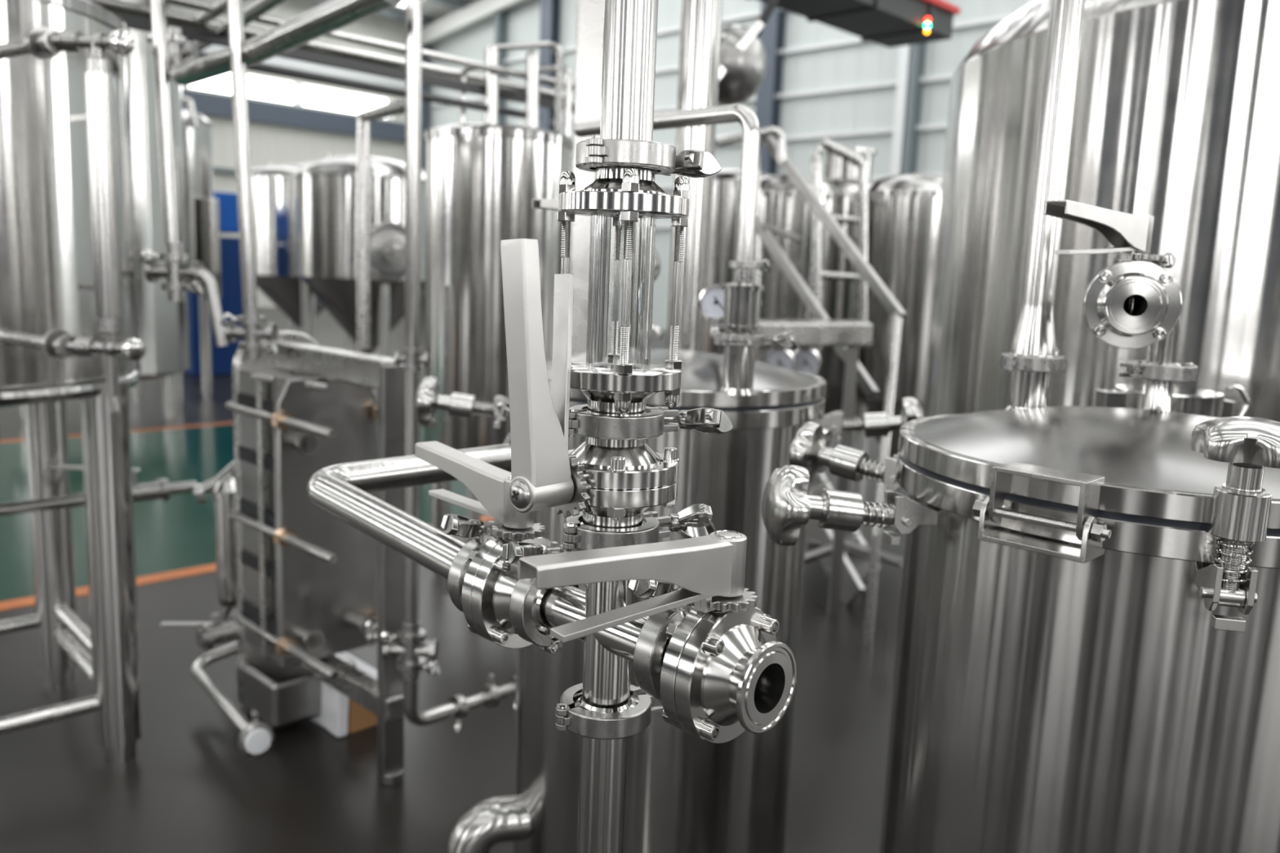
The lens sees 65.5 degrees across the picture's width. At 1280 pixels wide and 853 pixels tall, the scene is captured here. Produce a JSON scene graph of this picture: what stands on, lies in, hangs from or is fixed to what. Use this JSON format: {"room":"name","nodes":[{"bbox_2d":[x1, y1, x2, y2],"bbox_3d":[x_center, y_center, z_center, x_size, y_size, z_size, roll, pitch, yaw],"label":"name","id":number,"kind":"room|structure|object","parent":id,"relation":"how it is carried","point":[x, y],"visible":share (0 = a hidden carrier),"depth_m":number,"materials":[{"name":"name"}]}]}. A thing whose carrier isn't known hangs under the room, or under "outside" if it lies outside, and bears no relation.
{"room":"processing plant","nodes":[
{"label":"processing plant","id":0,"kind":"room"},
{"bbox_2d":[0,480,197,516],"bbox_3d":[-2.187,0.279,2.192,0.034,0.033,2.380,11,12,43],"label":"pipe","id":1,"kind":"object","parent":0,"point":[74,500],"visible":0.59,"depth_m":2.75,"materials":[{"name":"silver metal"}]},
{"bbox_2d":[131,467,171,502],"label":"valve","id":2,"kind":"object","parent":1,"relation":"attached to","point":[160,490],"depth_m":2.92,"materials":[{"name":"silver metal"}]},
{"bbox_2d":[191,460,237,644],"bbox_3d":[-1.284,0.355,3.070,0.166,0.656,0.092,-4,11,-33],"label":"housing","id":3,"kind":"object","parent":1,"relation":"attached to","point":[222,487],"visible":0.74,"depth_m":3.04,"materials":[{"name":"silver metal"}]},
{"bbox_2d":[130,0,405,306],"bbox_3d":[-17.549,-6.195,17.953,0.200,8.150,32.000,11,12,43],"label":"wall","id":4,"kind":"structure","parent":0,"point":[274,144],"depth_m":26.23,"materials":[{"name":"grey"}]},
{"bbox_2d":[189,72,231,93],"bbox_3d":[-10.646,-8.591,24.688,0.040,0.496,1.055,11,12,43],"label":"window","id":5,"kind":"structure","parent":4,"relation":"in","point":[222,83],"depth_m":24.81,"materials":[{"name":"white"}]},
{"bbox_2d":[246,75,293,103],"bbox_3d":[-9.609,-8.713,25.742,0.040,0.496,1.352,11,12,43],"label":"window","id":6,"kind":"structure","parent":4,"relation":"in","point":[257,87],"depth_m":25.76,"materials":[{"name":"white"}]},
{"bbox_2d":[181,88,405,142],"bbox_3d":[-17.352,-7.144,17.650,0.140,0.500,31.600,11,12,43],"label":"trim","id":7,"kind":"structure","parent":4,"relation":"attached to","point":[208,104],"depth_m":26.02,"materials":[{"name":"grey paint"}]},
{"bbox_2d":[182,40,405,88],"bbox_3d":[-17.314,-8.466,17.459,0.140,0.250,31.600,11,12,43],"label":"trim","id":8,"kind":"structure","parent":4,"relation":"attached to","point":[276,60],"depth_m":26.51,"materials":[{"name":"white"}]},
{"bbox_2d":[302,85,386,118],"bbox_3d":[-8.065,-8.894,27.312,0.040,0.496,2.507,11,12,43],"label":"window","id":9,"kind":"structure","parent":4,"relation":"in","point":[312,96],"depth_m":27.13,"materials":[{"name":"white"}]},
{"bbox_2d":[421,25,428,169],"bbox_3d":[-6.382,-7.496,28.915,0.270,8.050,0.340,11,12,43],"label":"trim","id":10,"kind":"structure","parent":4,"relation":"attached to","point":[424,87],"depth_m":28.65,"materials":[{"name":"grey paint"}]},
{"bbox_2d":[422,0,527,45],"bbox_3d":[7.469,-9.632,15.045,38.451,2.767,0.220,11,12,43],"label":"trim","id":11,"kind":"structure","parent":4,"relation":"attached to","point":[479,11],"depth_m":26.78,"materials":[{"name":"white"}]},
{"bbox_2d":[388,0,479,21],"bbox_3d":[-3.484,-8.806,3.818,39.000,2.494,32.401,11,12,43],"label":"ceiling","id":12,"kind":"structure","parent":0,"point":[431,10],"depth_m":27.29,"materials":[{"name":"white"}]},
{"bbox_2d":[0,306,908,852],"bbox_3d":[-3.856,0.449,5.252,39.200,0.200,32.600,11,12,43],"label":"floor","id":13,"kind":"structure","parent":0,"point":[188,787],"depth_m":2.69,"materials":[{"name":"concrete"}]},
{"bbox_2d":[0,0,142,764],"bbox_3d":[-1.753,-0.093,2.466,0.926,1.890,0.926,-1,9,-19],"label":"tank","id":14,"kind":"object","parent":13,"relation":"on","point":[46,244],"visible":0.89,"depth_m":2.40,"materials":[{"name":"silver metal"}]},
{"bbox_2d":[0,26,146,412],"bbox_3d":[-1.202,-0.417,2.042,0.400,0.759,0.091,6,10,23],"label":"pipe","id":15,"kind":"object","parent":14,"relation":"attached to","point":[42,42],"visible":1,"depth_m":1.98,"materials":[{"name":"silver metal"}]},
{"bbox_2d":[139,242,227,346],"bbox_3d":[-1.270,-0.369,2.784,0.226,0.284,0.078,2,9,0],"label":"pipe fitting","id":16,"kind":"object","parent":14,"relation":"attached to","point":[175,271],"visible":1,"depth_m":2.76,"materials":[{"name":"silver metal"}]},
{"bbox_2d":[150,0,179,253],"bbox_3d":[-1.293,-1.006,2.686,0.068,1.104,0.038,2,9,0],"label":"pipe","id":17,"kind":"object","parent":16,"relation":"attached to","point":[157,7],"visible":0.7,"depth_m":2.70,"materials":[{"name":"silver metal"}]},
{"bbox_2d":[19,0,190,424],"bbox_3d":[-4.070,-1.567,7.423,1.256,3.100,1.256,2,9,0],"label":"tank","id":18,"kind":"object","parent":13,"relation":"on","point":[162,325],"visible":0.23,"depth_m":7.19,"materials":[{"name":"silver metal"}]},
{"bbox_2d":[131,95,221,407],"bbox_3d":[-4.077,-1.505,8.646,0.745,2.603,0.742,-3,10,-29],"label":"tank","id":19,"kind":"object","parent":13,"relation":"on","point":[202,209],"visible":0.32,"depth_m":8.46,"materials":[{"name":"silver metal"}]},
{"bbox_2d":[182,191,244,376],"bbox_3d":[-4.785,-1.579,11.008,0.750,1.970,0.620,11,12,43],"label":"door","id":20,"kind":"structure","parent":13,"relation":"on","point":[231,300],"depth_m":10.80,"materials":[{"name":"blue paint"}]},
{"bbox_2d":[190,641,275,757],"bbox_3d":[-1.109,0.717,2.689,0.188,0.118,0.613,-2,10,-25],"label":"pipe","id":21,"kind":"object","parent":13,"relation":"on","point":[237,718],"depth_m":2.58,"materials":[{"name":"silver metal"}]},
{"bbox_2d":[160,612,238,651],"bbox_3d":[-1.257,0.590,2.870,0.238,0.102,0.123,-1,9,-19],"label":"valve","id":22,"kind":"object","parent":21,"relation":"attached to","point":[208,634],"visible":0.73,"depth_m":2.87,"materials":[{"name":"silver metal"}]},
{"bbox_2d":[0,419,484,601],"bbox_3d":[-4.527,0.522,3.950,3.490,0.002,11.200,11,12,43],"label":"floor","id":23,"kind":"structure","parent":13,"relation":"on","point":[177,533],"depth_m":5.16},
{"bbox_2d":[0,515,496,611],"bbox_3d":[-3.245,0.764,2.717,0.100,0.002,11.200,11,12,43],"label":"trim","id":24,"kind":"structure","parent":13,"relation":"on","point":[28,601],"depth_m":4.02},
{"bbox_2d":[251,161,348,351],"bbox_3d":[-4.380,-2.112,12.855,1.396,2.490,1.396,2,9,0],"label":"tank","id":25,"kind":"object","parent":13,"relation":"on","point":[273,185],"visible":0.36,"depth_m":12.17,"materials":[{"name":"silver metal"}]},
{"bbox_2d":[309,680,348,737],"bbox_3d":[-0.914,0.749,2.825,0.290,0.185,0.045,10,12,43],"label":"wrapped package","id":26,"kind":"object","parent":13,"relation":"on","point":[333,717],"visible":0.25,"depth_m":2.74,"materials":[{"name":"white"}]},
{"bbox_2d":[225,330,437,786],"bbox_3d":[-0.822,0.317,2.647,0.654,1.098,0.326,10,12,41],"label":"heat exchanger","id":27,"kind":"object","parent":13,"relation":"on","point":[306,577],"visible":0.73,"depth_m":2.61,"materials":[{"name":"silver metal"}]},
{"bbox_2d":[220,306,278,359],"bbox_3d":[-1.033,-0.249,2.649,0.148,0.140,0.068,2,9,0],"label":"pipe fitting","id":28,"kind":"object","parent":27,"relation":"attached to","point":[251,332],"visible":1,"depth_m":2.63,"materials":[{"name":"silver metal"}]},
{"bbox_2d":[226,0,257,315],"bbox_3d":[-1.028,-0.880,2.552,0.072,1.215,0.037,2,9,0],"label":"pipe","id":29,"kind":"object","parent":28,"relation":"attached to","point":[235,7],"visible":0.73,"depth_m":2.56,"materials":[{"name":"silver metal"}]},
{"bbox_2d":[168,0,403,85],"bbox_3d":[-0.889,-0.934,2.420,0.115,0.106,1.168,-6,12,-45],"label":"pipe","id":30,"kind":"object","parent":29,"relation":"attached to","point":[330,16],"visible":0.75,"depth_m":2.35,"materials":[{"name":"silver metal"}]},
{"bbox_2d":[147,26,199,64],"bbox_3d":[-1.298,-1.048,2.781,0.134,0.126,0.061,2,9,0],"label":"pipe fitting","id":31,"kind":"object","parent":30,"relation":"attached to","point":[175,39],"visible":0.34,"depth_m":2.76,"materials":[{"name":"silver metal"}]},
{"bbox_2d":[442,284,453,595],"bbox_3d":[-0.491,0.043,2.539,0.017,0.800,0.017,2,9,0],"label":"pipe","id":32,"kind":"object","parent":27,"relation":"attached to","point":[449,288],"visible":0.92,"depth_m":2.50,"materials":[{"name":"silver metal"}]},
{"bbox_2d":[293,153,425,382],"bbox_3d":[-2.654,-1.444,9.648,1.336,2.290,1.458,2,9,0],"label":"tank","id":33,"kind":"object","parent":13,"relation":"on","point":[326,188],"visible":0.62,"depth_m":9.10,"materials":[{"name":"silver metal"}]},
{"bbox_2d":[342,652,377,733],"bbox_3d":[-0.851,0.769,2.901,0.270,0.126,0.140,11,12,43],"label":"cardboard box","id":34,"kind":"object","parent":13,"relation":"on","point":[359,717],"visible":0.11,"depth_m":2.79,"materials":[{"name":"brown"}]},
{"bbox_2d":[403,0,448,726],"bbox_3d":[-0.466,-0.855,2.208,0.035,3.224,0.118,11,12,43],"label":"pipe","id":35,"kind":"object","parent":13,"relation":"on","point":[412,713],"visible":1,"depth_m":2.25,"materials":[{"name":"silver metal"}]},
{"bbox_2d":[377,621,439,680],"bbox_3d":[-0.550,0.538,2.394,0.148,0.140,0.068,2,9,0],"label":"pipe fitting","id":36,"kind":"object","parent":35,"relation":"attached to","point":[408,646],"visible":1,"depth_m":2.38,"materials":[{"name":"silver metal"}]},
{"bbox_2d":[395,346,430,371],"bbox_3d":[-0.523,-0.155,2.286,0.073,0.084,0.041,2,9,0],"label":"pipe fitting","id":37,"kind":"object","parent":35,"relation":"attached to","point":[398,357],"visible":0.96,"depth_m":2.27,"materials":[{"name":"silver metal"}]},
{"bbox_2d":[445,673,516,733],"bbox_3d":[-0.380,0.702,2.604,0.060,0.122,0.311,11,12,43],"label":"valve","id":38,"kind":"object","parent":35,"relation":"attached to","point":[490,696],"visible":0.52,"depth_m":2.56,"materials":[{"name":"silver metal"}]},
{"bbox_2d":[423,40,573,574],"bbox_3d":[-0.582,-0.420,4.037,0.586,2.148,0.586,2,9,0],"label":"tank","id":39,"kind":"object","parent":13,"relation":"on","point":[482,180],"visible":0.54,"depth_m":3.76,"materials":[{"name":"silver metal"}]},
{"bbox_2d":[109,10,573,112],"bbox_3d":[-0.938,-1.250,3.476,0.030,0.032,1.950,11,12,43],"label":"beam","id":40,"kind":"structure","parent":39,"relation":"attached to","point":[134,22],"depth_m":3.40,"materials":[{"name":"grey metal"}]},
{"bbox_2d":[185,0,285,51],"bbox_3d":[-1.202,-1.219,2.978,0.045,0.062,1.090,-5,11,-38],"label":"pipe","id":41,"kind":"object","parent":40,"relation":"on","point":[260,7],"visible":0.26,"depth_m":2.85,"materials":[{"name":"silver metal"}]},
{"bbox_2d":[87,0,564,101],"bbox_3d":[-0.993,-1.315,3.523,0.040,0.039,1.950,11,12,43],"label":"pipe","id":42,"kind":"object","parent":40,"relation":"on","point":[124,6],"visible":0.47,"depth_m":3.44,"materials":[{"name":"silver metal"}]},
{"bbox_2d":[186,0,245,42],"bbox_3d":[-1.073,-1.190,2.712,0.047,0.069,1.393,-4,11,-36],"label":"pipe","id":43,"kind":"object","parent":42,"relation":"attached to","point":[219,8],"visible":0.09,"depth_m":2.96,"materials":[{"name":"silver metal"}]},
{"bbox_2d":[186,51,540,120],"bbox_3d":[-0.895,-1.177,3.477,0.028,0.027,1.400,11,12,43],"label":"pipe","id":44,"kind":"object","parent":39,"relation":"attached to","point":[261,67],"visible":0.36,"depth_m":3.42,"materials":[{"name":"grey metal"}]},
{"bbox_2d":[165,0,574,89],"bbox_3d":[-0.896,-1.306,3.393,0.028,0.027,1.900,11,12,43],"label":"pipe","id":45,"kind":"object","parent":39,"relation":"attached to","point":[200,5],"visible":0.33,"depth_m":3.42,"materials":[{"name":"silver metal"}]},
{"bbox_2d":[356,97,405,348],"bbox_3d":[-0.858,-0.658,3.354,0.049,0.827,0.507,-4,11,-33],"label":"tube","id":46,"kind":"object","parent":39,"relation":"attached to","point":[397,107],"visible":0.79,"depth_m":3.52,"materials":[{"name":"silver metal"}]},
{"bbox_2d":[568,0,604,355],"bbox_3d":[-0.128,-0.703,2.543,0.082,3.200,0.082,2,9,0],"label":"pipe","id":47,"kind":"object","parent":13,"relation":"on","point":[589,13],"visible":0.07,"depth_m":2.49,"materials":[{"name":"silver metal"}]},
{"bbox_2d":[577,736,628,852],"bbox_3d":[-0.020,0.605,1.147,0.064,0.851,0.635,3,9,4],"label":"riser pipe","id":48,"kind":"object","parent":13,"relation":"on","point":[603,762],"visible":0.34,"depth_m":0.80,"materials":[{"name":"silver metal"}]},
{"bbox_2d":[532,580,682,713],"bbox_3d":[-0.025,0.155,0.789,0.143,0.147,0.064,11,12,43],"label":"cross","id":49,"kind":"object","parent":48,"relation":"attached to","point":[608,654],"visible":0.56,"depth_m":0.78,"materials":[{"name":"silver metal"}]},
{"bbox_2d":[414,440,559,648],"bbox_3d":[-0.154,0.107,0.911,0.222,0.152,0.099,11,12,43],"label":"valve","id":50,"kind":"object","parent":49,"relation":"attached to","point":[490,580],"visible":0.7,"depth_m":0.85,"materials":[{"name":"silver metal"}]},
{"bbox_2d":[440,513,494,613],"bbox_3d":[-0.143,0.127,0.895,0.035,0.108,0.085,11,12,43],"label":"clamp","id":51,"kind":"object","parent":50,"relation":"attached to","point":[456,525],"visible":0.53,"depth_m":0.87,"materials":[{"name":"silver metal"}]},
{"bbox_2d":[306,443,511,580],"bbox_3d":[-0.244,0.089,1.127,0.258,0.078,0.508,2,9,0],"label":"pipe","id":52,"kind":"object","parent":51,"relation":"attached to","point":[342,491],"visible":0.66,"depth_m":1.05,"materials":[{"name":"silver metal"}]},
{"bbox_2d":[502,541,586,654],"bbox_3d":[-0.081,0.141,0.835,0.035,0.102,0.086,11,12,43],"label":"clamp","id":53,"kind":"object","parent":49,"relation":"attached to","point":[525,590],"visible":0.6,"depth_m":0.81,"materials":[{"name":"silver metal"}]},
{"bbox_2d":[555,683,663,739],"bbox_3d":[-0.008,0.225,0.812,0.132,0.034,0.074,-3,10,-30],"label":"clamp","id":54,"kind":"object","parent":49,"relation":"attached to","point":[580,722],"visible":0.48,"depth_m":0.77,"materials":[{"name":"silver metal"}]},
{"bbox_2d":[562,503,715,551],"bbox_3d":[-0.001,0.080,0.793,0.138,0.033,0.074,-4,11,-35],"label":"clamp","id":55,"kind":"object","parent":49,"relation":"attached to","point":[586,537],"visible":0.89,"depth_m":0.76,"materials":[{"name":"silver metal"}]},
{"bbox_2d":[500,238,679,528],"bbox_3d":[-0.035,-0.024,0.741,0.098,0.220,0.153,10,11,39],"label":"valve","id":56,"kind":"object","parent":55,"relation":"attached to","point":[613,482],"visible":0.91,"depth_m":0.71,"materials":[{"name":"silver metal"}]},
{"bbox_2d":[568,404,733,439],"bbox_3d":[0.004,-0.005,0.777,0.137,0.024,0.074,-2,10,-28],"label":"clamp","id":57,"kind":"object","parent":56,"relation":"attached to","point":[653,424],"visible":0.92,"depth_m":0.74,"materials":[{"name":"silver metal"}]},
{"bbox_2d":[557,156,689,414],"bbox_3d":[-0.014,-0.101,0.750,0.097,0.195,0.099,2,9,0],"label":"glass","id":58,"kind":"object","parent":57,"relation":"attached to","point":[624,204],"visible":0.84,"depth_m":0.73,"materials":[{"name":"silver metal"}]},
{"bbox_2d":[575,135,721,177],"bbox_3d":[-0.002,-0.200,0.745,0.074,0.022,0.114,10,12,41],"label":"clamp","id":59,"kind":"object","parent":58,"relation":"attached to","point":[590,153],"visible":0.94,"depth_m":0.71,"materials":[{"name":"silver metal"}]},
{"bbox_2d":[600,0,657,141],"bbox_3d":[0.019,-0.947,0.619,0.064,1.517,0.064,2,9,0],"label":"riser pipe","id":60,"kind":"object","parent":59,"relation":"attached to","point":[630,26],"visible":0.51,"depth_m":0.71,"materials":[{"name":"silver metal"}]},
{"bbox_2d":[627,580,693,702],"bbox_3d":[0.021,0.155,0.737,0.033,0.112,0.084,10,12,40],"label":"clamp","id":61,"kind":"object","parent":49,"relation":"attached to","point":[651,638],"visible":0.39,"depth_m":0.71,"materials":[{"name":"silver metal"}]},
{"bbox_2d":[517,529,796,743],"bbox_3d":[0.020,0.151,0.667,0.087,0.152,0.210,11,12,43],"label":"valve","id":62,"kind":"object","parent":61,"relation":"attached to","point":[724,670],"visible":1,"depth_m":0.68,"materials":[{"name":"silver metal"}]},
{"bbox_2d":[414,323,924,852],"bbox_3d":[0.026,0.437,1.730,0.657,1.209,0.620,-5,12,-40],"label":"vessel","id":63,"kind":"object","parent":13,"relation":"on","point":[686,793],"visible":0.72,"depth_m":1.56,"materials":[{"name":"silver metal"}]},
{"bbox_2d":[532,199,661,281],"bbox_3d":[-0.058,-0.206,1.477,0.078,0.246,0.218,10,11,40],"label":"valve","id":64,"kind":"object","parent":63,"relation":"on","point":[546,204],"visible":0.21,"depth_m":1.41,"materials":[{"name":"silver metal"}]},
{"bbox_2d":[698,284,724,340],"bbox_3d":[0.146,-0.176,1.568,0.058,0.093,0.250,1,9,-10],"label":"pressure gauge","id":65,"kind":"object","parent":63,"relation":"on","point":[711,300],"visible":0.65,"depth_m":1.66,"materials":[{"name":"silver metal"}]},
{"bbox_2d":[714,328,797,351],"bbox_3d":[0.169,-0.128,1.456,0.128,0.031,0.068,-1,9,-20],"label":"clamp","id":66,"kind":"object","parent":63,"relation":"attached to","point":[777,340],"visible":0.93,"depth_m":1.43,"materials":[{"name":"silver metal"}]},
{"bbox_2d":[719,271,764,335],"bbox_3d":[0.147,-0.175,1.441,0.062,0.097,0.062,2,9,0],"label":"glass","id":67,"kind":"object","parent":66,"relation":"attached to","point":[742,296],"visible":0.93,"depth_m":1.42,"materials":[{"name":"silver metal"}]},
{"bbox_2d":[573,103,759,272],"bbox_3d":[0.029,-0.362,1.535,0.373,0.236,0.025,11,12,43],"label":"pipe","id":68,"kind":"object","parent":67,"relation":"attached to","point":[742,114],"visible":0.94,"depth_m":1.42,"materials":[{"name":"silver metal"}]},
{"bbox_2d":[728,258,770,272],"bbox_3d":[0.157,-0.234,1.442,0.044,0.020,0.078,8,10,32],"label":"clamp","id":69,"kind":"object","parent":67,"relation":"attached to","point":[735,264],"visible":0.98,"depth_m":1.42,"materials":[{"name":"silver metal"}]},
{"bbox_2d":[666,0,722,351],"bbox_3d":[0.129,-0.701,2.269,0.092,3.300,0.092,2,9,0],"label":"pipe","id":70,"kind":"object","parent":13,"relation":"on","point":[700,25],"visible":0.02,"depth_m":2.25,"materials":[{"name":"silver metal"}]},
{"bbox_2d":[705,168,772,354],"bbox_3d":[0.571,-0.721,6.766,0.736,1.999,0.736,2,9,0],"label":"tank","id":71,"kind":"object","parent":13,"relation":"on","point":[726,181],"visible":0.06,"depth_m":6.33,"materials":[{"name":"silver metal"}]},
{"bbox_2d":[733,173,844,400],"bbox_3d":[0.744,-0.399,5.297,0.556,1.827,0.556,2,9,0],"label":"tank","id":72,"kind":"object","parent":13,"relation":"on","point":[782,206],"visible":0.24,"depth_m":4.98,"materials":[{"name":"silver metal"}]},
{"bbox_2d":[755,320,872,617],"bbox_3d":[0.607,0.173,3.767,0.415,1.154,0.250,2,9,0],"label":"support frame","id":73,"kind":"object","parent":13,"relation":"on","point":[852,335],"visible":0.6,"depth_m":3.73,"materials":[{"name":"silver metal"}]},
{"bbox_2d":[763,346,795,370],"bbox_3d":[0.521,-0.236,3.713,0.121,0.121,0.040,4,8,14],"label":"pressure gauge","id":74,"kind":"object","parent":73,"relation":"attached to","point":[778,356],"visible":0.7,"depth_m":3.69,"materials":[{"name":"silver metal"}]},
{"bbox_2d":[792,346,822,375],"bbox_3d":[0.622,-0.238,3.733,0.121,0.121,0.040,4,8,14],"label":"pressure gauge","id":75,"kind":"object","parent":73,"relation":"attached to","point":[807,360],"visible":0.73,"depth_m":3.71,"materials":[{"name":"silver metal"}]},
{"bbox_2d":[755,135,906,648],"bbox_3d":[0.790,-0.277,4.206,0.451,1.942,1.564,-1,9,-18],"label":"stairs","id":76,"kind":"structure","parent":13,"relation":"on","point":[861,566],"depth_m":3.99,"materials":[{"name":"silver metal"}]},
{"bbox_2d":[715,131,760,284],"bbox_3d":[0.410,-0.959,4.587,0.078,0.770,0.484,-3,10,-29],"label":"guard rail","id":77,"kind":"object","parent":76,"relation":"attached to","point":[757,238],"visible":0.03,"depth_m":4.41,"materials":[{"name":"silver metal"}]},
{"bbox_2d":[717,126,786,163],"bbox_3d":[0.480,-1.210,4.262,0.298,0.152,0.036,2,9,0],"label":"guard rail","id":78,"kind":"object","parent":76,"relation":"attached to","point":[769,131],"visible":0.94,"depth_m":4.25,"materials":[{"name":"silver metal"}]},
{"bbox_2d":[810,142,868,348],"bbox_3d":[0.951,-0.886,4.858,0.106,0.970,0.811,6,10,23],"label":"ladder rail","id":79,"kind":"object","parent":76,"relation":"attached to","point":[817,153],"visible":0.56,"depth_m":4.50,"materials":[{"name":"silver metal"}]},
{"bbox_2d":[820,137,867,322],"bbox_3d":[0.928,-0.875,4.514,0.269,0.833,0.044,2,9,0],"label":"ladder rail","id":80,"kind":"object","parent":79,"relation":"attached to","point":[832,147],"visible":0.94,"depth_m":4.48,"materials":[{"name":"silver metal"}]},
{"bbox_2d":[822,145,876,491],"bbox_3d":[1.203,-0.636,6.067,0.676,2.094,0.676,2,9,0],"label":"tank","id":81,"kind":"object","parent":13,"relation":"on","point":[838,171],"visible":0.14,"depth_m":5.77,"materials":[{"name":"silver metal"}]},
{"bbox_2d":[848,173,942,501],"bbox_3d":[1.428,-0.405,5.393,0.616,1.863,0.616,2,9,0],"label":"tank","id":82,"kind":"object","parent":13,"relation":"on","point":[904,210],"visible":0.44,"depth_m":5.08,"materials":[{"name":"silver metal"}]},
{"bbox_2d":[761,369,1279,852],"bbox_3d":[0.454,0.544,1.135,0.690,1.214,0.590,2,9,0],"label":"vessel","id":83,"kind":"object","parent":13,"relation":"on","point":[1087,656],"visible":0.99,"depth_m":0.91,"materials":[{"name":"silver metal"}]},
{"bbox_2d":[999,346,1066,372],"bbox_3d":[0.472,-0.079,1.193,0.070,0.032,0.128,6,10,25],"label":"clamp","id":84,"kind":"object","parent":83,"relation":"attached to","point":[1008,362],"visible":0.84,"depth_m":1.14,"materials":[{"name":"silver metal"}]},
{"bbox_2d":[1008,0,1084,357],"bbox_3d":[0.499,-1.056,1.016,0.060,1.986,0.060,2,9,0],"label":"riser pipe","id":85,"kind":"object","parent":84,"relation":"attached to","point":[1033,335],"visible":0.8,"depth_m":1.12,"materials":[{"name":"silver metal"}]},
{"bbox_2d":[1123,295,1180,365],"bbox_3d":[0.576,-0.115,1.123,0.158,0.109,0.064,-6,12,-41],"label":"pipe elbow","id":86,"kind":"object","parent":83,"relation":"attached to","point":[1163,352],"visible":0.27,"depth_m":1.15,"materials":[{"name":"silver metal"}]},
{"bbox_2d":[1120,252,1176,268],"bbox_3d":[0.531,-0.140,1.070,0.079,0.097,0.031,5,9,16],"label":"clamp","id":87,"kind":"object","parent":86,"relation":"attached to","point":[1167,260],"visible":0.12,"depth_m":1.05,"materials":[{"name":"silver metal"}]},
{"bbox_2d":[1044,200,1182,348],"bbox_3d":[0.470,-0.147,0.995,0.214,0.140,0.091,-6,12,-42],"label":"valve","id":88,"kind":"object","parent":87,"relation":"attached to","point":[1157,294],"visible":1,"depth_m":1.01,"materials":[{"name":"silver metal"}]},
{"bbox_2d":[1118,359,1198,382],"bbox_3d":[0.606,-0.064,1.159,0.074,0.026,0.084,10,12,40],"label":"clamp","id":89,"kind":"object","parent":83,"relation":"attached to","point":[1135,370],"visible":0.96,"depth_m":1.13,"materials":[{"name":"silver metal"}]},
{"bbox_2d":[1094,383,1250,417],"bbox_3d":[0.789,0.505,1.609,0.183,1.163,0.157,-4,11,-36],"label":"clamp","id":90,"kind":"object","parent":83,"relation":"on","point":[1184,400],"visible":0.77,"depth_m":1.50,"materials":[{"name":"silver metal"}]},
{"bbox_2d":[923,0,1279,422],"bbox_3d":[1.572,-0.051,2.370,1.883,2.100,1.800,2,9,0],"label":"tank","id":91,"kind":"object","parent":13,"relation":"on","point":[1176,118],"visible":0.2,"depth_m":1.80,"materials":[{"name":"silver metal"}]},
{"bbox_2d":[428,0,1029,329],"bbox_3d":[7.604,-6.055,15.888,39.000,10.500,0.200,11,12,43],"label":"wall","id":92,"kind":"structure","parent":0,"point":[864,62],"depth_m":19.92,"materials":[{"name":"grey"}]},
{"bbox_2d":[494,8,507,124],"bbox_3d":[-3.757,-7.203,26.561,0.140,8.401,0.325,11,12,43],"label":"trim","id":93,"kind":"structure","parent":92,"relation":"attached to","point":[500,18],"depth_m":26.09,"materials":[{"name":"grey metal"}]},
{"bbox_2d":[538,0,560,133],"bbox_3d":[-2.344,-7.055,25.188,0.420,8.641,0.325,11,12,43],"label":"trim","id":94,"kind":"structure","parent":92,"relation":"attached to","point":[550,10],"depth_m":24.72,"materials":[{"name":"grey paint"}]},
{"bbox_2d":[455,8,785,70],"bbox_3d":[7.552,-7.530,15.544,37.800,0.090,0.050,11,12,43],"label":"trim","id":95,"kind":"structure","parent":92,"relation":"attached to","point":[757,13],"depth_m":22.08,"materials":[{"name":"white"}]},
{"bbox_2d":[431,13,1010,106],"bbox_3d":[7.519,-6.708,15.671,37.800,0.090,0.050,11,12,43],"label":"trim","id":96,"kind":"structure","parent":92,"relation":"attached to","point":[997,18],"depth_m":19.32,"materials":[{"name":"white"}]},
{"bbox_2d":[512,72,954,125],"bbox_3d":[7.485,-5.857,15.803,37.800,0.090,0.050,11,12,43],"label":"trim","id":97,"kind":"structure","parent":92,"relation":"attached to","point":[946,76],"depth_m":19.31,"materials":[{"name":"white"}]},
{"bbox_2d":[717,0,778,105],"bbox_3d":[0.404,-1.821,3.951,0.295,1.058,0.318,7,10,27],"label":"drum","id":98,"kind":"object","parent":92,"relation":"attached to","point":[743,57],"visible":0.72,"depth_m":3.92,"materials":[{"name":"silver metal"}]},
{"bbox_2d":[571,122,946,156],"bbox_3d":[7.451,-5.021,15.933,37.800,0.090,0.050,11,12,43],"label":"trim","id":99,"kind":"structure","parent":92,"relation":"attached to","point":[944,125],"depth_m":19.13,"materials":[{"name":"white"}]},
{"bbox_2d":[755,1,786,175],"bbox_3d":[2.627,-6.535,20.359,0.420,9.485,0.325,11,12,43],"label":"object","id":100,"kind":"structure","parent":92,"relation":"attached to","point":[767,108],"depth_m":20.16,"materials":[{"name":"grey paint"}]},
{"bbox_2d":[758,0,959,47],"bbox_3d":[-0.080,-3.252,5.971,0.680,0.613,7.220,11,12,43],"label":"crane","id":101,"kind":"object","parent":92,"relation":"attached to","point":[886,23],"visible":1,"depth_m":7.95,"materials":[{"name":"grey paint"}]},
{"bbox_2d":[889,44,911,176],"bbox_3d":[4.867,-6.301,18.183,0.200,9.866,0.325,11,12,43],"label":"trim","id":102,"kind":"structure","parent":92,"relation":"attached to","point":[904,53],"depth_m":18.15,"materials":[{"name":"white"}]},
{"bbox_2d":[901,42,926,174],"bbox_3d":[5.011,-6.286,18.042,0.120,9.891,0.325,11,12,43],"label":"trim","id":103,"kind":"structure","parent":92,"relation":"attached to","point":[917,57],"depth_m":18.07,"materials":[{"name":"grey metal"}]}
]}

